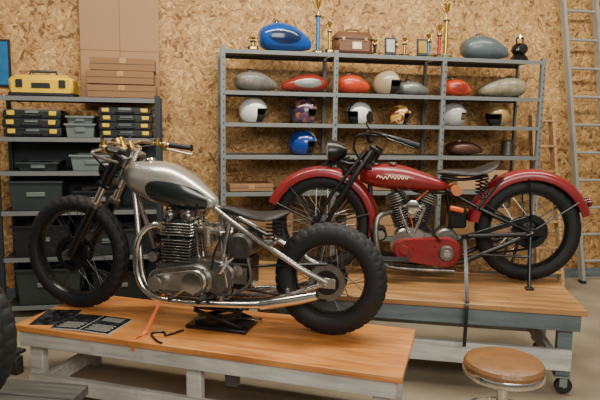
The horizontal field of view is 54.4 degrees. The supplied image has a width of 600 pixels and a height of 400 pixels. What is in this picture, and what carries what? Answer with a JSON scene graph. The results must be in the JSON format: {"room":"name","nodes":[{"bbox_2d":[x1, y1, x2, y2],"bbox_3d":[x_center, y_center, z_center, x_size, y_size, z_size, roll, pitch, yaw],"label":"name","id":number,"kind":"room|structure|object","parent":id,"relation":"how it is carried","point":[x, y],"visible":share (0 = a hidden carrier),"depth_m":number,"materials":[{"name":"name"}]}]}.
{"room":"motorcycle workshop","nodes":[
{"label":"motorcycle workshop","id":0,"kind":"room"},
{"bbox_2d":[0,0,599,287],"bbox_3d":[0.233,-1.225,5.578,14.000,4.200,0.102,-1,8,-11],"label":"wall","id":1,"kind":"structure","parent":0,"point":[42,34],"depth_m":5.57,"materials":[{"name":"beige wood"}]},
{"bbox_2d":[0,39,11,86],"bbox_3d":[-2.671,-1.167,4.955,0.400,0.400,0.021,-1,8,-11],"label":"framed poster","id":2,"kind":"object","parent":1,"relation":"attached to","point":[5,52],"visible":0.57,"depth_m":4.98,"materials":[{"name":"blue plastic"}]},
{"bbox_2d":[6,267,599,299],"bbox_3d":[0.215,0.815,5.782,13.900,0.100,0.023,-1,8,-11],"label":"baseboard","id":3,"kind":"structure","parent":1,"relation":"attached to","point":[591,271],"depth_m":6.29,"materials":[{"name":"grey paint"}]},
{"bbox_2d":[7,276,599,399],"bbox_3d":[0.480,1.321,2.692,16.000,0.100,16.000,-1,8,-11],"label":"floor","id":4,"kind":"structure","parent":0,"point":[423,379],"depth_m":3.76,"materials":[{"name":"concrete"}]},
{"bbox_2d":[10,347,25,374],"bbox_3d":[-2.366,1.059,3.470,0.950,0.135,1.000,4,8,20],"label":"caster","id":5,"kind":"object","parent":4,"relation":"on","point":[17,367],"visible":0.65,"depth_m":3.70,"materials":[{"name":"black rubber"}]},
{"bbox_2d":[0,379,87,399],"bbox_3d":[-2.195,1.021,2.174,2.600,0.550,0.784,2,7,8],"label":"table","id":6,"kind":"object","parent":4,"relation":"on","point":[13,389],"visible":1,"depth_m":2.29,"materials":[{"name":"grey wood"}]},
{"bbox_2d":[0,287,16,389],"bbox_3d":[-2.080,0.216,2.111,2.231,1.064,0.869,2,7,8],"label":"motorcycle","id":7,"kind":"object","parent":6,"relation":"on","point":[8,330],"visible":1,"depth_m":1.97,"materials":[{"name":"rubber"}]},
{"bbox_2d":[0,95,164,310],"bbox_3d":[-1.820,0.033,4.938,1.280,1.810,0.430,-1,8,-11],"label":"shelving","id":8,"kind":"object","parent":4,"relation":"on","point":[19,148],"visible":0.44,"depth_m":4.91,"materials":[{"name":"grey metal"}]},
{"bbox_2d":[4,127,66,136],"bbox_3d":[-2.144,-0.555,4.758,0.430,0.070,0.352,-1,8,-11],"label":"organizer","id":9,"kind":"object","parent":8,"relation":"on","point":[8,131],"visible":0.93,"depth_m":4.62,"materials":[{"name":"black plastic"}]},
{"bbox_2d":[2,118,67,127],"bbox_3d":[-2.151,-0.626,4.747,0.430,0.070,0.352,-1,8,-11],"label":"organizer","id":10,"kind":"object","parent":9,"relation":"on","point":[6,122],"visible":0.96,"depth_m":4.61,"materials":[{"name":"black plastic"}]},
{"bbox_2d":[3,109,67,118],"bbox_3d":[-2.142,-0.697,4.739,0.430,0.070,0.352,-1,8,-11],"label":"organizer","id":11,"kind":"object","parent":10,"relation":"on","point":[7,113],"visible":0.98,"depth_m":4.60,"materials":[{"name":"black plastic"}]},
{"bbox_2d":[6,177,70,210],"bbox_3d":[-2.146,-0.054,4.830,0.420,0.240,0.360,-1,8,-11],"label":"storage bin","id":12,"kind":"object","parent":8,"relation":"in","point":[26,193],"visible":0.98,"depth_m":4.67,"materials":[{"name":"grey plastic"}]},
{"bbox_2d":[16,160,65,170],"bbox_3d":[-2.123,-0.287,4.803,0.320,0.070,0.320,-1,8,-11],"label":"storage bin","id":13,"kind":"object","parent":8,"relation":"in","point":[24,165],"visible":1,"depth_m":4.67,"materials":[{"name":"grey plastic"}]},
{"bbox_2d":[10,218,75,256],"bbox_3d":[-2.132,0.313,4.881,0.440,0.260,0.360,-1,8,-11],"label":"storage bin","id":14,"kind":"object","parent":8,"relation":"in","point":[20,229],"visible":0.47,"depth_m":4.73,"materials":[{"name":"black plastic"}]},
{"bbox_2d":[8,70,78,96],"bbox_3d":[-2.077,-0.945,4.742,0.490,0.211,0.277,-1,8,-11],"label":"tool case","id":15,"kind":"object","parent":8,"relation":"on","point":[19,84],"visible":0.98,"depth_m":4.63,"materials":[{"name":"plastic"}]},
{"bbox_2d":[13,261,86,304],"bbox_3d":[-2.089,0.689,4.940,0.520,0.300,0.360,-1,8,-11],"label":"storage bin","id":16,"kind":"object","parent":8,"relation":"in","point":[31,292],"visible":0.43,"depth_m":4.78,"materials":[{"name":"grey plastic"}]},
{"bbox_2d":[64,123,98,136],"bbox_3d":[-1.795,-0.578,4.828,0.240,0.110,0.320,-1,8,-11],"label":"storage bin","id":17,"kind":"object","parent":8,"relation":"in","point":[73,129],"visible":0.98,"depth_m":4.69,"materials":[{"name":"grey plastic"}]},
{"bbox_2d":[65,116,98,123],"bbox_3d":[-1.794,-0.663,4.817,0.220,0.060,0.300,-1,8,-11],"label":"storage bin","id":18,"kind":"object","parent":17,"relation":"on","point":[71,119],"visible":0.98,"depth_m":4.68,"materials":[{"name":"grey plastic"}]},
{"bbox_2d":[69,153,111,170],"bbox_3d":[-1.710,-0.321,4.879,0.360,0.130,0.320,-1,8,-11],"label":"storage bin","id":19,"kind":"object","parent":8,"relation":"in","point":[80,161],"visible":0.74,"depth_m":4.73,"materials":[{"name":"grey plastic"}]},
{"bbox_2d":[72,186,124,209],"bbox_3d":[-1.685,-0.019,4.924,0.380,0.160,0.360,-1,8,-11],"label":"storage bin","id":20,"kind":"object","parent":8,"relation":"in","point":[89,191],"visible":0.51,"depth_m":4.78,"materials":[{"name":"black plastic"}]},
{"bbox_2d":[85,222,141,254],"bbox_3d":[-1.593,0.327,4.988,0.440,0.220,0.360,-1,8,-11],"label":"storage bin","id":21,"kind":"object","parent":8,"relation":"in","point":[129,227],"visible":0.23,"depth_m":4.84,"materials":[{"name":"grey plastic"}]},
{"bbox_2d":[90,261,147,298],"bbox_3d":[-1.549,0.703,5.046,0.440,0.260,0.360,-1,8,-11],"label":"storage bin","id":22,"kind":"object","parent":8,"relation":"in","point":[129,288],"visible":0.35,"depth_m":4.91,"materials":[{"name":"black plastic"}]},
{"bbox_2d":[79,0,159,96],"bbox_3d":[-1.563,-1.426,5.058,0.660,1.100,0.015,-1,8,-11],"label":"cardboard sheet","id":23,"kind":"object","parent":8,"relation":"on","point":[108,28],"visible":0.61,"depth_m":5.05,"materials":[{"name":"brown cardboard"}]},
{"bbox_2d":[87,84,157,98],"bbox_3d":[-1.470,-0.898,4.869,0.530,0.102,0.362,-1,8,-11],"label":"cardboard box","id":24,"kind":"object","parent":8,"relation":"on","point":[93,90],"visible":0.95,"depth_m":4.70,"materials":[{"name":"brown cardboard"}]},
{"bbox_2d":[86,70,154,85],"bbox_3d":[-1.478,-1.006,4.853,0.520,0.106,0.362,-1,8,-11],"label":"cardboard box","id":25,"kind":"object","parent":24,"relation":"on","point":[101,77],"visible":0.94,"depth_m":4.68,"materials":[{"name":"brown cardboard"}]},
{"bbox_2d":[90,57,155,74],"bbox_3d":[-1.457,-1.110,4.843,0.500,0.102,0.362,-1,8,-12],"label":"cardboard box","id":26,"kind":"object","parent":25,"relation":"on","point":[96,63],"visible":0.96,"depth_m":4.67,"materials":[{"name":"brown cardboard"}]},
{"bbox_2d":[100,130,154,137],"bbox_3d":[-1.442,-0.557,4.894,0.420,0.060,0.352,-1,8,-11],"label":"organizer","id":27,"kind":"object","parent":8,"relation":"on","point":[104,133],"visible":0.93,"depth_m":4.75,"materials":[{"name":"black plastic"}]},
{"bbox_2d":[98,122,153,129],"bbox_3d":[-1.449,-0.618,4.884,0.420,0.060,0.352,-1,8,-11],"label":"organizer","id":28,"kind":"object","parent":27,"relation":"on","point":[102,125],"visible":0.99,"depth_m":4.74,"materials":[{"name":"black plastic"}]},
{"bbox_2d":[99,115,154,122],"bbox_3d":[-1.440,-0.679,4.878,0.420,0.060,0.352,-1,8,-11],"label":"organizer","id":29,"kind":"object","parent":28,"relation":"on","point":[102,118],"visible":0.98,"depth_m":4.74,"materials":[{"name":"black plastic"}]},
{"bbox_2d":[98,107,153,115],"bbox_3d":[-1.447,-0.740,4.868,0.420,0.060,0.352,-1,8,-11],"label":"organizer","id":30,"kind":"object","parent":29,"relation":"on","point":[101,110],"visible":1,"depth_m":4.73,"materials":[{"name":"black plastic"}]},
{"bbox_2d":[122,157,153,164],"bbox_3d":[-1.377,-0.310,4.945,0.260,0.100,0.320,-1,8,-11],"label":"storage bin","id":31,"kind":"object","parent":8,"relation":"in","point":[142,158],"visible":0.06,"depth_m":4.79,"materials":[{"name":"grey plastic"}]},
{"bbox_2d":[15,296,415,399],"bbox_3d":[-0.483,0.945,3.329,2.180,0.455,0.670,3,8,16],"label":"table","id":32,"kind":"object","parent":4,"relation":"on","point":[370,360],"visible":0.79,"depth_m":3.10,"materials":[{"name":"brown wood"}]},
{"bbox_2d":[29,309,131,334],"bbox_3d":[-1.276,0.691,3.375,0.583,0.017,0.330,3,8,14],"label":"booklet","id":33,"kind":"object","parent":32,"relation":"on","point":[70,320],"visible":1,"depth_m":3.33,"materials":[{"name":"paper"}]},
{"bbox_2d":[131,294,164,350],"bbox_3d":[-0.827,0.665,3.195,0.020,0.243,0.278,4,8,24],"label":"strap","id":34,"kind":"object","parent":32,"relation":"attached to","point":[159,302],"visible":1,"depth_m":3.20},
{"bbox_2d":[150,329,183,343],"bbox_3d":[-0.744,0.728,3.153,0.139,0.012,0.218,4,8,21],"label":"electrical cable","id":35,"kind":"object","parent":32,"relation":"on","point":[181,330],"visible":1,"depth_m":3.17,"materials":[{"name":"black rubber"}]},
{"bbox_2d":[28,135,387,334],"bbox_3d":[-0.614,0.171,3.360,2.231,1.064,0.869,3,8,15],"label":"motorcycle","id":36,"kind":"object","parent":32,"relation":"on","point":[185,265],"visible":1,"depth_m":3.25,"materials":[{"name":"metal"}]},
{"bbox_2d":[185,297,262,334],"bbox_3d":[-0.412,0.652,3.325,0.415,0.127,0.240,3,8,15],"label":"jack","id":37,"kind":"object","parent":32,"relation":"on","point":[236,322],"visible":0.79,"depth_m":3.26,"materials":[{"name":"black metal"}]},
{"bbox_2d":[218,45,546,298],"bbox_3d":[0.744,-0.203,5.412,2.970,2.230,0.490,-1,8,-11],"label":"shelving","id":38,"kind":"object","parent":4,"relation":"on","point":[335,57],"visible":0.54,"depth_m":5.25,"materials":[{"name":"grey metal"}]},
{"bbox_2d":[226,181,272,191],"bbox_3d":[-0.451,-0.124,5.169,0.380,0.062,0.302,-1,8,-14],"label":"cardboard box","id":39,"kind":"object","parent":38,"relation":"in","point":[232,186],"visible":0.98,"depth_m":5.04,"materials":[{"name":"brown cardboard"}]},
{"bbox_2d":[248,37,257,49],"bbox_3d":[-0.398,-1.322,4.938,0.085,0.118,0.077,-1,8,-11],"label":"trophy","id":40,"kind":"object","parent":38,"relation":"on","point":[252,47],"visible":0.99,"depth_m":4.91,"materials":[{"name":"gold plastic"}]},
{"bbox_2d":[239,98,267,122],"bbox_3d":[-0.400,-0.777,5.041,0.259,0.211,0.220,4,8,21],"label":"helmet","id":41,"kind":"object","parent":38,"relation":"on","point":[250,109],"visible":0.98,"depth_m":4.96,"materials":[{"name":"white plastic"}]},
{"bbox_2d":[234,69,276,90],"bbox_3d":[-0.378,-1.036,5.063,0.380,0.192,0.241,-2,8,-22],"label":"fuel tank","id":42,"kind":"object","parent":38,"relation":"in","point":[250,80],"visible":0.98,"depth_m":4.96,"materials":[{"name":"silver metal"}]},
{"bbox_2d":[233,209,292,238],"bbox_3d":[-0.338,0.212,5.236,0.500,0.222,0.322,-1,8,-11],"label":"cardboard box","id":43,"kind":"object","parent":38,"relation":"in","point":[263,225],"visible":0.23,"depth_m":5.11,"materials":[{"name":"brown cardboard"}]},
{"bbox_2d":[258,20,311,50],"bbox_3d":[-0.127,-1.412,5.062,0.470,0.272,0.282,-1,8,-14],"label":"fuel tank","id":44,"kind":"object","parent":38,"relation":"on","point":[277,35],"visible":0.91,"depth_m":4.95,"materials":[{"name":"blue metal"}]},
{"bbox_2d":[288,130,317,154],"bbox_3d":[0.028,-0.511,5.159,0.263,0.214,0.223,4,8,22],"label":"helmet","id":45,"kind":"object","parent":38,"relation":"on","point":[301,142],"visible":0.93,"depth_m":5.08,"materials":[{"name":"blue plastic"}]},
{"bbox_2d":[281,72,326,92],"bbox_3d":[0.034,-1.035,5.143,0.400,0.182,0.241,-1,8,-11],"label":"fuel tank","id":46,"kind":"object","parent":38,"relation":"in","point":[310,82],"visible":0.96,"depth_m":5.06,"materials":[{"name":"red metal"}]},
{"bbox_2d":[289,98,318,122],"bbox_3d":[0.032,-0.785,5.123,0.268,0.218,0.227,4,8,22],"label":"helmet","id":47,"kind":"object","parent":38,"relation":"on","point":[301,110],"visible":0.91,"depth_m":5.04,"materials":[{"name":"purple plastic"}]},
{"bbox_2d":[312,0,323,51],"bbox_3d":[0.160,-1.553,5.149,0.094,0.539,0.085,-1,8,-11],"label":"trophy","id":48,"kind":"object","parent":38,"relation":"on","point":[318,2],"visible":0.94,"depth_m":5.14,"materials":[{"name":"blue plastic"}]},
{"bbox_2d":[325,20,333,52],"bbox_3d":[0.256,-1.416,5.053,0.068,0.294,0.062,-1,8,-11],"label":"trophy","id":49,"kind":"object","parent":38,"relation":"on","point":[329,50],"visible":0.98,"depth_m":5.04,"materials":[{"name":"gold plastic"}]},
{"bbox_2d":[331,29,373,53],"bbox_3d":[0.462,-1.398,5.175,0.345,0.233,0.192,-1,8,-11],"label":"case","id":50,"kind":"object","parent":38,"relation":"on","point":[358,42],"visible":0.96,"depth_m":5.10,"materials":[{"name":"leather"}]},
{"bbox_2d":[338,72,369,93],"bbox_3d":[0.476,-1.045,5.228,0.310,0.192,0.241,-1,8,-11],"label":"fuel tank","id":51,"kind":"object","parent":38,"relation":"in","point":[347,83],"visible":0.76,"depth_m":5.13,"materials":[{"name":"orange metal"}]},
{"bbox_2d":[346,102,371,123],"bbox_3d":[0.529,-0.779,5.221,0.242,0.197,0.205,-4,9,-32],"label":"helmet","id":52,"kind":"object","parent":38,"relation":"on","point":[357,111],"visible":0.81,"depth_m":5.15,"materials":[{"name":"white plastic"}]},
{"bbox_2d":[338,209,396,235],"bbox_3d":[0.683,0.211,5.434,0.600,0.202,0.322,-1,8,-11],"label":"cardboard box","id":53,"kind":"object","parent":38,"relation":"in","point":[386,221],"visible":0.16,"depth_m":5.29,"materials":[{"name":"brown cardboard"}]},
{"bbox_2d":[353,170,390,189],"bbox_3d":[0.738,-0.186,5.392,0.500,0.162,0.302,-1,8,-11],"label":"cardboard box","id":54,"kind":"object","parent":38,"relation":"in","point":[358,177],"visible":0.03,"depth_m":5.24,"materials":[{"name":"brown cardboard"}]},
{"bbox_2d":[370,39,379,54],"bbox_3d":[0.678,-1.374,5.273,0.076,0.167,0.070,-1,8,-11],"label":"trophy","id":55,"kind":"object","parent":38,"relation":"on","point":[374,40],"visible":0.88,"depth_m":5.26,"materials":[{"name":"black plastic"}]},
{"bbox_2d":[373,70,402,93],"bbox_3d":[0.785,-1.052,5.213,0.268,0.218,0.227,6,9,36],"label":"helmet","id":56,"kind":"object","parent":38,"relation":"on","point":[385,81],"visible":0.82,"depth_m":5.14,"materials":[{"name":"beige plastic"}]},
{"bbox_2d":[383,37,395,54],"bbox_3d":[0.794,-1.357,5.173,0.100,0.157,0.076,-1,8,-11],"label":"plaque","id":57,"kind":"object","parent":38,"relation":"on","point":[390,43],"visible":0.8,"depth_m":5.14,"materials":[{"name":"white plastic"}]},
{"bbox_2d":[388,105,411,124],"bbox_3d":[0.905,-0.774,5.294,0.220,0.179,0.186,5,8,27],"label":"helmet","id":58,"kind":"object","parent":38,"relation":"on","point":[397,114],"visible":0.91,"depth_m":5.23,"materials":[{"name":"multicoloured plastic"}]},
{"bbox_2d":[400,37,408,55],"bbox_3d":[0.953,-1.391,5.324,0.076,0.196,0.070,-1,8,-11],"label":"trophy","id":59,"kind":"object","parent":38,"relation":"on","point":[404,39],"visible":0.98,"depth_m":5.31,"materials":[{"name":"gold plastic"}]},
{"bbox_2d":[397,79,428,94],"bbox_3d":[1.038,-1.036,5.379,0.320,0.151,0.221,-1,8,-17],"label":"fuel tank","id":60,"kind":"object","parent":38,"relation":"in","point":[408,87],"visible":0.73,"depth_m":5.28,"materials":[{"name":"silver metal"}]},
{"bbox_2d":[416,39,427,55],"bbox_3d":[1.089,-1.360,5.230,0.100,0.157,0.076,-1,8,-11],"label":"plaque","id":61,"kind":"object","parent":38,"relation":"on","point":[422,44],"visible":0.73,"depth_m":5.20,"materials":[{"name":"gold plastic"}]},
{"bbox_2d":[425,32,432,56],"bbox_3d":[1.179,-1.418,5.365,0.076,0.245,0.070,-1,8,-11],"label":"trophy","id":62,"kind":"object","parent":38,"relation":"on","point":[428,35],"visible":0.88,"depth_m":5.35,"materials":[{"name":"plastic"}]},
{"bbox_2d":[433,22,442,56],"bbox_3d":[1.272,-1.456,5.327,0.076,0.333,0.070,-1,8,-11],"label":"trophy","id":63,"kind":"object","parent":38,"relation":"on","point":[439,26],"visible":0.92,"depth_m":5.31,"materials":[{"name":"red plastic"}]},
{"bbox_2d":[443,0,451,56],"bbox_3d":[1.348,-1.580,5.376,0.102,0.568,0.092,-1,8,-11],"label":"trophy","id":64,"kind":"object","parent":38,"relation":"on","point":[447,5],"visible":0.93,"depth_m":5.36,"materials":[{"name":"gold plastic"}]},
{"bbox_2d":[444,103,466,125],"bbox_3d":[1.416,-0.793,5.391,0.252,0.205,0.214,3,8,16],"label":"helmet","id":65,"kind":"object","parent":38,"relation":"on","point":[453,111],"visible":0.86,"depth_m":5.31,"materials":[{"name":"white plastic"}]},
{"bbox_2d":[446,77,470,95],"bbox_3d":[1.458,-1.050,5.418,0.280,0.182,0.221,-1,8,-11],"label":"fuel tank","id":66,"kind":"object","parent":38,"relation":"in","point":[454,87],"visible":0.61,"depth_m":5.33,"materials":[{"name":"orange metal"}]},
{"bbox_2d":[445,139,482,154],"bbox_3d":[1.558,-0.503,5.510,0.360,0.151,0.241,-1,8,-11],"label":"fuel tank","id":67,"kind":"object","parent":38,"relation":"in","point":[458,147],"visible":1,"depth_m":5.42,"materials":[{"name":"brown metal"}]},
{"bbox_2d":[440,204,510,234],"bbox_3d":[1.665,0.181,5.620,0.600,0.242,0.342,-1,8,-11],"label":"cardboard box","id":68,"kind":"object","parent":38,"relation":"in","point":[469,228],"visible":0.18,"depth_m":5.49,"materials":[{"name":"brown cardboard"}]},
{"bbox_2d":[444,168,507,189],"bbox_3d":[1.671,-0.205,5.570,0.500,0.182,0.302,-1,8,-11],"label":"cardboard box","id":69,"kind":"object","parent":38,"relation":"in","point":[465,185],"visible":0.22,"depth_m":5.42,"materials":[{"name":"brown cardboard"}]},
{"bbox_2d":[460,34,507,58],"bbox_3d":[1.718,-1.416,5.420,0.440,0.242,0.282,0,7,-5],"label":"fuel tank","id":70,"kind":"object","parent":38,"relation":"on","point":[478,46],"visible":0.95,"depth_m":5.31,"materials":[{"name":"blue grey paint"},{"name":"dark metal"},{"name":"chrome"}]},
{"bbox_2d":[486,105,509,125],"bbox_3d":[1.855,-0.793,5.476,0.242,0.197,0.205,-6,10,-43],"label":"helmet","id":71,"kind":"object","parent":38,"relation":"on","point":[496,115],"visible":0.91,"depth_m":5.41,"materials":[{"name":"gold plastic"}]},
{"bbox_2d":[478,75,526,97],"bbox_3d":[1.900,-1.069,5.501,0.440,0.212,0.262,0,7,-5],"label":"fuel tank","id":72,"kind":"object","parent":38,"relation":"in","point":[508,86],"visible":0.95,"depth_m":5.41,"materials":[{"name":"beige metal"}]},
{"bbox_2d":[499,140,515,154],"bbox_3d":[1.990,-0.501,5.593,0.160,0.140,0.160,-1,8,-11],"label":"cylinder","id":73,"kind":"object","parent":38,"relation":"on","point":[507,147],"visible":1,"depth_m":5.54,"materials":[{"name":"silver metal"}]},
{"bbox_2d":[509,35,528,59],"bbox_3d":[2.062,-1.426,5.485,0.180,0.255,0.180,-1,8,-11],"label":"lantern","id":74,"kind":"object","parent":38,"relation":"on","point":[518,50],"visible":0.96,"depth_m":5.44,"materials":[{"name":"black metal"}]},
{"bbox_2d":[229,261,587,393],"bbox_3d":[0.653,0.828,3.984,2.200,0.549,0.780,2,8,10],"label":"table","id":75,"kind":"object","parent":4,"relation":"on","point":[496,301],"visible":0.52,"depth_m":3.60,"materials":[{"name":"brown wood"}]},
{"bbox_2d":[269,111,591,290],"bbox_3d":[0.874,-0.029,4.051,2.197,1.138,0.850,2,7,6],"label":"motorcycle","id":76,"kind":"object","parent":75,"relation":"on","point":[409,244],"visible":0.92,"depth_m":3.97,"materials":[{"name":"metal"}]},
{"bbox_2d":[462,239,468,346],"bbox_3d":[1.049,0.572,3.706,0.028,0.562,0.504,3,8,13],"label":"strap","id":77,"kind":"object","parent":75,"relation":"attached to","point":[464,240],"visible":1,"depth_m":3.54,"materials":[{"name":"black fabric"}]},
{"bbox_2d":[462,346,545,399],"bbox_3d":[0.941,0.995,2.757,0.532,0.543,0.510,1,7,0],"label":"stool","id":78,"kind":"object","parent":4,"relation":"on","point":[502,369],"visible":1,"depth_m":2.62,"materials":[{"name":"brown wood"}]},
{"bbox_2d":[528,115,564,287],"bbox_3d":[2.442,0.026,5.782,0.320,1.722,0.329,-1,8,-11],"label":"step ladder","id":79,"kind":"object","parent":4,"relation":"on","point":[531,119],"visible":0.52,"depth_m":5.77,"materials":[{"name":"brown wood"}]},
{"bbox_2d":[559,0,599,283],"bbox_3d":[2.920,-0.779,5.929,0.860,3.303,0.181,1,7,0],"label":"ladder","id":80,"kind":"object","parent":4,"relation":"on","point":[595,12],"visible":0.93,"depth_m":5.88,"materials":[{"name":"metal"}]}
]}

